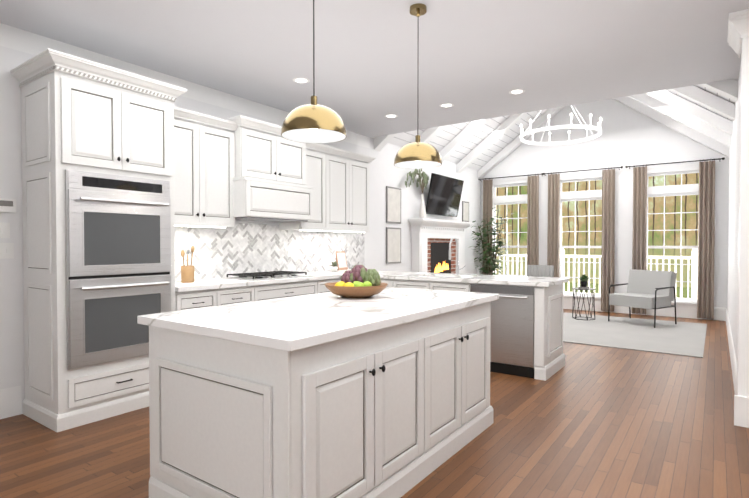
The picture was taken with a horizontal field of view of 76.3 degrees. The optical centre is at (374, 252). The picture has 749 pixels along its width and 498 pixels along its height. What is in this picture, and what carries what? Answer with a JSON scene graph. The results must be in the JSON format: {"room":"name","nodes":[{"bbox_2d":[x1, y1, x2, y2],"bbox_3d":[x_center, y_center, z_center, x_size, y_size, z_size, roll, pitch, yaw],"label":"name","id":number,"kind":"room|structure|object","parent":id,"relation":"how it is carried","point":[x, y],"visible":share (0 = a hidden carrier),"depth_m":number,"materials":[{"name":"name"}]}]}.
{"room":"kitchen","nodes":[
{"label":"kitchen","id":0,"kind":"room"},
{"bbox_2d":[0,23,480,413],"bbox_3d":[-1.128,-0.320,5.856,0.140,3.000,12.050,1,1,36],"label":"wall","id":1,"kind":"structure","parent":0,"point":[384,171],"depth_m":4.82,"materials":[{"name":"paint"}]},
{"bbox_2d":[0,222,9,237],"bbox_3d":[-2.723,-0.167,3.501,0.011,0.115,0.075,1,1,36],"label":"outlet","id":2,"kind":"object","parent":1,"relation":"attached to","point":[4,227],"depth_m":3.50,"materials":[{"name":"white plastic"}]},
{"bbox_2d":[0,243,13,258],"bbox_3d":[-2.723,-0.016,3.504,0.011,0.115,0.120,1,1,36],"label":"outlet","id":3,"kind":"object","parent":1,"relation":"attached to","point":[7,249],"depth_m":3.52,"materials":[{"name":"white plastic"}]},
{"bbox_2d":[0,198,15,212],"bbox_3d":[-2.715,-0.349,3.498,0.023,0.100,0.140,1,1,36],"label":"thermostat","id":4,"kind":"object","parent":1,"relation":"attached to","point":[6,205],"depth_m":3.51,"materials":[{"name":"white plastic"}]},
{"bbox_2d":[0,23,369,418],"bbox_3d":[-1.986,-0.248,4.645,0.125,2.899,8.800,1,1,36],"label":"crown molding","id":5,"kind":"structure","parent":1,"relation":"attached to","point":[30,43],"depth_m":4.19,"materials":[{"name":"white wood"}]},
{"bbox_2d":[185,247,190,258],"bbox_3d":[-1.846,0.003,4.722,0.007,0.115,0.070,1,1,36],"label":"outlet","id":6,"kind":"object","parent":1,"relation":"attached to","point":[189,255],"depth_m":4.72,"materials":[{"name":"white plastic"}]},
{"bbox_2d":[174,114,237,227],"bbox_3d":[-1.768,-0.735,4.533,0.348,0.955,0.814,1,1,36],"label":"upper cabinet","id":7,"kind":"object","parent":1,"relation":"attached to","point":[203,154],"depth_m":4.46,"materials":[{"name":"paint"}]},
{"bbox_2d":[214,115,309,181],"bbox_3d":[-1.225,-1.040,5.199,0.448,0.602,0.910,1,1,36],"label":"upper cabinet","id":8,"kind":"object","parent":1,"relation":"attached to","point":[241,168],"depth_m":4.95,"materials":[{"name":"paint"}]},
{"bbox_2d":[175,223,363,280],"bbox_3d":[-1.148,-0.043,5.707,0.005,0.588,3.423,1,1,36],"label":"tile backsplash","id":9,"kind":"structure","parent":1,"relation":"attached to","point":[237,248],"depth_m":5.46,"materials":[{"name":"tile"}]},
{"bbox_2d":[234,174,313,221],"bbox_3d":[-1.188,-0.561,5.181,0.538,0.385,0.960,1,1,36],"label":"range hood","id":10,"kind":"object","parent":1,"relation":"attached to","point":[255,199],"depth_m":4.94,"materials":[{"name":"paint"}]},
{"bbox_2d":[288,247,292,255],"bbox_3d":[-1.031,-0.017,5.859,0.007,0.115,0.070,1,1,36],"label":"outlet","id":11,"kind":"object","parent":1,"relation":"attached to","point":[290,249],"depth_m":5.85,"materials":[{"name":"white plastic"}]},
{"bbox_2d":[278,143,329,230],"bbox_3d":[-0.851,-0.793,5.811,0.348,1.028,0.512,1,1,36],"label":"upper cabinet","id":12,"kind":"object","parent":1,"relation":"attached to","point":[319,161],"depth_m":5.77,"materials":[{"name":"paint"}]},
{"bbox_2d":[314,146,369,232],"bbox_3d":[-0.491,-0.802,6.313,0.348,1.028,0.972,1,1,36],"label":"upper cabinet","id":13,"kind":"object","parent":1,"relation":"attached to","point":[349,178],"depth_m":6.23,"materials":[{"name":"paint"}]},
{"bbox_2d":[386,186,400,223],"bbox_3d":[0.311,-0.771,7.714,0.023,0.580,0.420,1,1,36],"label":"picture frame","id":14,"kind":"object","parent":1,"relation":"attached to","point":[393,204],"visible":0.96,"depth_m":7.69,"materials":[{"name":"paper"}]},
{"bbox_2d":[386,227,400,263],"bbox_3d":[0.311,-0.121,7.726,0.023,0.580,0.420,1,1,36],"label":"picture frame","id":15,"kind":"object","parent":1,"relation":"attached to","point":[393,245],"visible":0.96,"depth_m":7.70,"materials":[{"name":"paper"}]},
{"bbox_2d":[426,173,463,216],"bbox_3d":[1.286,-1.052,8.882,0.240,0.712,1.240,1,1,36],"label":"tv","id":16,"kind":"object","parent":1,"relation":"attached to","point":[444,195],"visible":0.98,"depth_m":8.78,"materials":[{"name":"black glass"}]},
{"bbox_2d":[0,309,748,497],"bbox_3d":[1.563,1.263,3.954,6.720,0.100,12.050,1,1,36],"label":"floor","id":17,"kind":"structure","parent":0,"point":[588,421],"depth_m":3.09,"materials":[{"name":"brown wood"}]},
{"bbox_2d":[10,48,186,431],"bbox_3d":[-2.116,-0.069,3.754,0.710,2.570,1.011,1,1,36],"label":"tall cabinet","id":18,"kind":"object","parent":17,"relation":"on","point":[98,208],"visible":0.96,"depth_m":3.46,"materials":[{"name":"paint"}]},
{"bbox_2d":[175,287,226,310],"bbox_3d":[-1.762,0.762,4.335,0.618,0.888,0.456,1,1,36],"label":"base cabinet","id":19,"kind":"object","parent":17,"relation":"on","point":[184,300],"depth_m":4.15,"materials":[{"name":"paint"}]},
{"bbox_2d":[175,271,342,290],"bbox_3d":[-1.217,0.284,5.065,0.644,0.040,2.292,1,1,36],"label":"countertop","id":20,"kind":"structure","parent":19,"relation":"on","point":[295,277],"depth_m":4.74,"materials":[{"name":"white stone"}]},
{"bbox_2d":[180,246,194,282],"bbox_3d":[-1.744,0.102,4.453,0.118,0.343,0.142,1,1,36],"label":"utensil crock","id":21,"kind":"object","parent":20,"relation":"on","point":[187,273],"visible":1,"depth_m":4.41,"materials":[{"name":"brown wood"}]},
{"bbox_2d":[227,287,262,304],"bbox_3d":[-1.540,0.757,4.644,0.618,0.888,0.554,1,1,36],"label":"base cabinet","id":22,"kind":"object","parent":17,"relation":"on","point":[241,288],"depth_m":4.53,"materials":[{"name":"paint"}]},
{"bbox_2d":[263,279,322,299],"bbox_3d":[-1.153,0.748,5.185,0.618,0.888,1.024,1,1,36],"label":"base cabinet","id":23,"kind":"object","parent":17,"relation":"on","point":[313,286],"depth_m":5.04,"materials":[{"name":"paint"}]},
{"bbox_2d":[138,299,497,497],"bbox_3d":[-0.132,0.787,2.884,1.048,0.890,2.021,1,1,36],"label":"kitchen island","id":24,"kind":"object","parent":17,"relation":"on","point":[385,393],"depth_m":2.15,"materials":[{"name":"paint"}]},
{"bbox_2d":[137,287,498,350],"bbox_3d":[-0.141,0.321,2.890,1.070,0.040,2.060,1,1,36],"label":"island countertop","id":25,"kind":"structure","parent":24,"relation":"on","point":[275,324],"depth_m":2.37,"materials":[{"name":"white stone"}]},
{"bbox_2d":[325,265,387,297],"bbox_3d":[-0.123,0.188,3.231,0.430,0.214,0.430,1,1,36],"label":"fruit bowl","id":26,"kind":"object","parent":25,"relation":"on","point":[359,281],"visible":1,"depth_m":3.16,"materials":[{"name":"brown wood"}]},
{"bbox_2d":[323,279,340,292],"bbox_3d":[-0.760,0.738,5.733,0.618,0.888,0.574,1,1,36],"label":"base cabinet","id":27,"kind":"object","parent":17,"relation":"on","point":[325,290],"depth_m":5.51,"materials":[{"name":"paint"}]},
{"bbox_2d":[380,277,386,282],"bbox_3d":[0.206,0.734,5.912,0.642,0.890,0.694,1,1,36],"label":"base cabinet","id":28,"kind":"object","parent":17,"relation":"on","point":[383,279],"depth_m":5.55,"materials":[{"name":"paint"}]},
{"bbox_2d":[387,281,422,288],"bbox_3d":[0.605,0.739,5.626,0.600,0.890,0.694,1,1,36],"label":"base cabinet","id":29,"kind":"object","parent":17,"relation":"on","point":[398,284],"depth_m":5.38,"materials":[{"name":"paint"}]},
{"bbox_2d":[408,218,472,273],"bbox_3d":[1.276,0.264,8.849,0.288,1.730,2.040,1,1,36],"label":"fireplace","id":30,"kind":"object","parent":17,"relation":"on","point":[430,240],"visible":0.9,"depth_m":8.66,"materials":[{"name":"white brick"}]},
{"bbox_2d":[405,169,428,217],"bbox_3d":[0.743,-1.029,8.110,0.148,0.880,0.748,1,1,36],"label":"vase","id":31,"kind":"object","parent":30,"relation":"on","point":[422,211],"visible":1,"depth_m":8.16,"materials":[{"name":"ceramic"}]},
{"bbox_2d":[462,201,468,221],"bbox_3d":[1.896,-0.859,9.924,0.023,0.420,0.300,1,1,36],"label":"picture frame","id":32,"kind":"object","parent":30,"relation":"on","point":[465,211],"visible":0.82,"depth_m":9.89,"materials":[{"name":"paper"}]},
{"bbox_2d":[423,281,462,291],"bbox_3d":[0.966,0.744,5.367,0.538,0.890,0.694,1,1,36],"label":"base cabinet","id":33,"kind":"object","parent":17,"relation":"on","point":[430,285],"depth_m":5.10,"materials":[{"name":"paint"}]},
{"bbox_2d":[470,207,515,274],"bbox_3d":[2.389,0.085,9.675,0.936,2.058,1.016,1,1,36],"label":"potted plant","id":34,"kind":"object","parent":17,"relation":"on","point":[491,261],"visible":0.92,"depth_m":9.73,"materials":[{"name":"plant"}]},
{"bbox_2d":[463,281,564,380],"bbox_3d":[1.473,0.750,5.004,0.844,0.890,0.694,1,1,36],"label":"base cabinet","id":35,"kind":"object","parent":17,"relation":"on","point":[526,332],"depth_m":4.65,"materials":[{"name":"paint"}]},
{"bbox_2d":[323,269,568,288],"bbox_3d":[0.631,0.274,5.627,2.993,0.040,0.771,1,1,36],"label":"countertop","id":36,"kind":"structure","parent":35,"relation":"on","point":[472,279],"depth_m":5.13,"materials":[{"name":"white stone"}]},
{"bbox_2d":[329,261,337,271],"bbox_3d":[-0.518,0.168,6.082,0.144,0.156,0.155,1,1,36],"label":"potted plant","id":37,"kind":"object","parent":36,"relation":"on","point":[334,268],"visible":1,"depth_m":6.05,"materials":[{"name":"ceramic"}]},
{"bbox_2d":[336,251,347,269],"bbox_3d":[-0.463,0.100,6.635,0.078,0.269,0.200,1,1,36],"label":"cookbook","id":38,"kind":"object","parent":36,"relation":"on","point":[341,260],"visible":0.93,"depth_m":6.62,"materials":[{"name":"paper"}]},
{"bbox_2d":[527,265,553,276],"bbox_3d":[1.937,0.668,5.736,0.463,1.031,0.462,1,1,36],"label":"counter stool","id":39,"kind":"object","parent":17,"relation":"on","point":[540,270],"visible":0.1,"depth_m":5.88,"materials":[{"name":"grey fabric"}]},
{"bbox_2d":[563,313,706,357],"bbox_3d":[3.230,1.147,7.464,3.200,0.010,2.800,1,1,36],"label":"rug","id":40,"kind":"object","parent":17,"relation":"on","point":[673,338],"visible":0.57,"depth_m":6.76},
{"bbox_2d":[572,288,595,319],"bbox_3d":[3.590,0.868,8.185,0.380,0.518,0.380,1,1,36],"label":"side table","id":41,"kind":"object","parent":40,"relation":"on","point":[593,297],"visible":0.94,"depth_m":8.13,"materials":[{"name":"black metal"}]},
{"bbox_2d":[578,274,590,288],"bbox_3d":[3.591,0.477,8.166,0.248,0.262,0.226,1,1,36],"label":"decor","id":42,"kind":"object","parent":41,"relation":"on","point":[583,279],"visible":1,"depth_m":8.14,"materials":[{"name":"green plant"}]},
{"bbox_2d":[608,269,676,327],"bbox_3d":[4.373,0.712,7.779,0.761,0.850,0.780,-1,1,-32],"label":"armchair","id":43,"kind":"object","parent":40,"relation":"on","point":[651,289],"visible":1,"depth_m":7.69,"materials":[{"name":"grey fabric"}]},
{"bbox_2d":[0,0,748,135],"bbox_3d":[0.321,-1.705,2.068,6.600,0.100,7.619,1,1,36],"label":"ceiling","id":44,"kind":"structure","parent":0,"point":[376,62],"depth_m":3.91,"materials":[{"name":"paint"}]},
{"bbox_2d":[293,78,309,82],"bbox_3d":[-0.722,-1.699,4.699,0.168,0.002,0.168,0,1,27],"label":"recessed light","id":45,"kind":"object","parent":44,"relation":"in","point":[297,80],"depth_m":4.69,"materials":[{"name":"white plastic"}]},
{"bbox_2d":[281,0,346,142],"bbox_3d":[-0.306,-1.125,2.404,0.330,1.070,0.330,1,1,36],"label":"pendant light","id":46,"kind":"object","parent":44,"relation":"hanging from","point":[313,122],"visible":1,"depth_m":2.33,"materials":[{"name":"gold metal"}]},
{"bbox_2d":[385,114,397,117],"bbox_3d":[0.210,-1.721,5.999,0.168,0.002,0.168,0,1,27],"label":"recessed light","id":47,"kind":"object","parent":44,"relation":"in","point":[390,115],"depth_m":6.01,"materials":[{"name":"white plastic"}]},
{"bbox_2d":[394,3,441,168],"bbox_3d":[0.298,-1.140,3.264,0.330,1.070,0.330,1,1,36],"label":"pendant light","id":48,"kind":"object","parent":44,"relation":"hanging from","point":[417,154],"visible":1,"depth_m":3.19,"materials":[{"name":"gold metal"}]},
{"bbox_2d":[439,103,453,107],"bbox_3d":[0.838,-1.713,5.536,0.168,0.002,0.168,0,1,27],"label":"recessed light","id":49,"kind":"object","parent":44,"relation":"in","point":[445,105],"depth_m":5.54,"materials":[{"name":"white plastic"}]},
{"bbox_2d":[509,89,524,93],"bbox_3d":[1.507,-1.705,5.045,0.168,0.002,0.168,0,1,27],"label":"recessed light","id":50,"kind":"object","parent":44,"relation":"in","point":[518,91],"depth_m":5.03,"materials":[{"name":"white plastic"}]},
{"bbox_2d":[367,74,738,137],"bbox_3d":[1.696,-2.580,5.842,4.420,1.720,0.140,1,1,36],"label":"wall","id":51,"kind":"structure","parent":0,"point":[722,78],"depth_m":5.42,"materials":[{"name":"paint"}]},
{"bbox_2d":[371,78,738,178],"bbox_3d":[2.986,-2.534,7.644,4.420,1.912,4.290,1,1,36],"label":"ceiling","id":52,"kind":"structure","parent":0,"point":[703,114],"depth_m":8.12,"materials":[{"name":"white wood"}]},
{"bbox_2d":[520,105,601,144],"bbox_3d":[2.954,-2.455,7.600,1.244,1.220,1.244,1,1,36],"label":"chandelier","id":53,"kind":"object","parent":52,"relation":"hanging from","point":[570,126],"visible":0.94,"depth_m":7.52,"materials":[{"name":"white metal"}]},
{"bbox_2d":[480,99,728,308],"bbox_3d":[4.192,-1.199,9.349,4.420,4.640,0.150,1,1,36],"label":"wall","id":54,"kind":"structure","parent":0,"point":[629,137],"depth_m":8.97,"materials":[{"name":"paint"}]},
{"bbox_2d":[492,177,527,275],"bbox_3d":[2.951,-0.327,10.225,1.030,2.515,0.194,1,1,36],"label":"window","id":55,"kind":"structure","parent":54,"relation":"in","point":[510,199],"depth_m":10.21,"materials":[{"name":"white wood"}]},
{"bbox_2d":[478,173,544,180],"bbox_3d":[2.879,-1.606,10.104,1.464,0.057,0.103,1,1,36],"label":"curtain rod","id":56,"kind":"object","parent":54,"relation":"attached to","point":[512,176],"visible":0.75,"depth_m":10.03,"materials":[{"name":"black metal"}]},
{"bbox_2d":[482,178,492,274],"bbox_3d":[2.464,-0.280,10.388,0.240,2.716,0.080,1,1,36],"label":"curtain","id":57,"kind":"object","parent":56,"relation":"hanging from","point":[487,196],"visible":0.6,"depth_m":10.38,"materials":[{"name":"brown fabric"}]},
{"bbox_2d":[527,174,538,264],"bbox_3d":[3.260,-0.270,9.817,0.240,2.716,0.081,1,1,36],"label":"curtain","id":58,"kind":"object","parent":56,"relation":"hanging from","point":[533,221],"visible":0.71,"depth_m":9.81,"materials":[{"name":"brown fabric"}]},
{"bbox_2d":[559,171,601,301],"bbox_3d":[4.089,-0.313,9.410,1.050,2.515,0.194,1,1,36],"label":"window","id":59,"kind":"structure","parent":54,"relation":"in","point":[579,195],"depth_m":9.41,"materials":[{"name":"white wood"}]},
{"bbox_2d":[542,166,622,175],"bbox_3d":[4.017,-1.592,9.288,1.484,0.057,0.103,1,1,36],"label":"curtain rod","id":60,"kind":"object","parent":54,"relation":"attached to","point":[584,170],"visible":0.96,"depth_m":9.21,"materials":[{"name":"black metal"}]},
{"bbox_2d":[547,172,559,276],"bbox_3d":[3.594,-0.266,9.578,0.240,2.716,0.081,1,1,36],"label":"curtain","id":61,"kind":"object","parent":60,"relation":"hanging from","point":[553,247],"visible":0.83,"depth_m":9.56,"materials":[{"name":"brown fabric"}]},
{"bbox_2d":[601,167,614,311],"bbox_3d":[4.407,-0.256,8.997,0.240,2.716,0.080,1,1,36],"label":"curtain","id":62,"kind":"object","parent":60,"relation":"hanging from","point":[608,237],"visible":0.94,"depth_m":8.99,"materials":[{"name":"brown fabric"}]},
{"bbox_2d":[563,300,723,320],"bbox_3d":[4.122,1.012,9.332,4.407,0.220,0.020,1,1,36],"label":"baseboard","id":63,"kind":"structure","parent":54,"relation":"attached to","point":[567,304],"depth_m":8.59,"materials":[{"name":"white wood"}]},
{"bbox_2d":[646,163,698,308],"bbox_3d":[5.324,-0.298,8.525,1.050,2.515,0.194,1,1,36],"label":"window","id":64,"kind":"structure","parent":54,"relation":"in","point":[673,190],"depth_m":8.47,"materials":[{"name":"white wood"}]},
{"bbox_2d":[625,157,724,168],"bbox_3d":[5.253,-1.577,8.403,1.484,0.057,0.103,1,1,36],"label":"curtain rod","id":65,"kind":"object","parent":54,"relation":"attached to","point":[723,158],"visible":1,"depth_m":8.35,"materials":[{"name":"black metal"}]},
{"bbox_2d":[631,164,646,313],"bbox_3d":[4.830,-0.251,8.693,0.240,2.716,0.081,1,1,36],"label":"curtain","id":66,"kind":"object","parent":65,"relation":"hanging from","point":[639,246],"visible":0.85,"depth_m":8.69,"materials":[{"name":"brown fabric"}]},
{"bbox_2d":[697,159,714,318],"bbox_3d":[5.642,-0.241,8.110,0.240,2.716,0.081,1,1,36],"label":"curtain","id":67,"kind":"object","parent":65,"relation":"hanging from","point":[706,255],"visible":0.98,"depth_m":8.11,"materials":[{"name":"brown fabric"}]},
{"bbox_2d":[727,64,740,361],"bbox_3d":[4.385,-0.317,5.719,0.140,3.000,5.850,1,1,36],"label":"wall","id":68,"kind":"structure","parent":0,"point":[733,231],"depth_m":4.94,"materials":[{"name":"paint"}]},
{"bbox_2d":[724,308,736,394],"bbox_3d":[4.377,1.071,5.871,0.019,0.220,5.349,1,1,36],"label":"baseboard","id":69,"kind":"structure","parent":68,"relation":"attached to","point":[726,318],"depth_m":5.01,"materials":[{"name":"white wood"}]},
{"bbox_2d":[727,9,748,427],"bbox_3d":[2.744,-0.228,3.478,0.295,2.899,0.508,1,1,36],"label":"trim","id":70,"kind":"structure","parent":68,"relation":"attached to","point":[738,33],"depth_m":3.36,"materials":[{"name":"white wood"}]},
{"label":"outside","id":71,"kind":"structure","parent":0,"visible":0},
{"bbox_2d":[496,173,698,286],"bbox_3d":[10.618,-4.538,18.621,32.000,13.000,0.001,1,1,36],"label":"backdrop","id":72,"kind":"structure","parent":71,"point":[690,203],"depth_m":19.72,"materials":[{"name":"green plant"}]},
{"bbox_2d":[564,282,690,297],"bbox_3d":[7.312,1.300,14.108,28.000,0.480,11.150,1,1,36],"label":"ground","id":73,"kind":"structure","parent":71,"point":[597,289],"depth_m":16.90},
{"bbox_2d":[497,248,697,298],"bbox_3d":[5.202,0.473,11.145,13.025,1.275,0.120,1,1,36],"label":"porch railing","id":74,"kind":"object","parent":73,"relation":"on","point":[694,268],"visible":0.12,"depth_m":11.10,"materials":[{"name":"white wood"}]}
]}

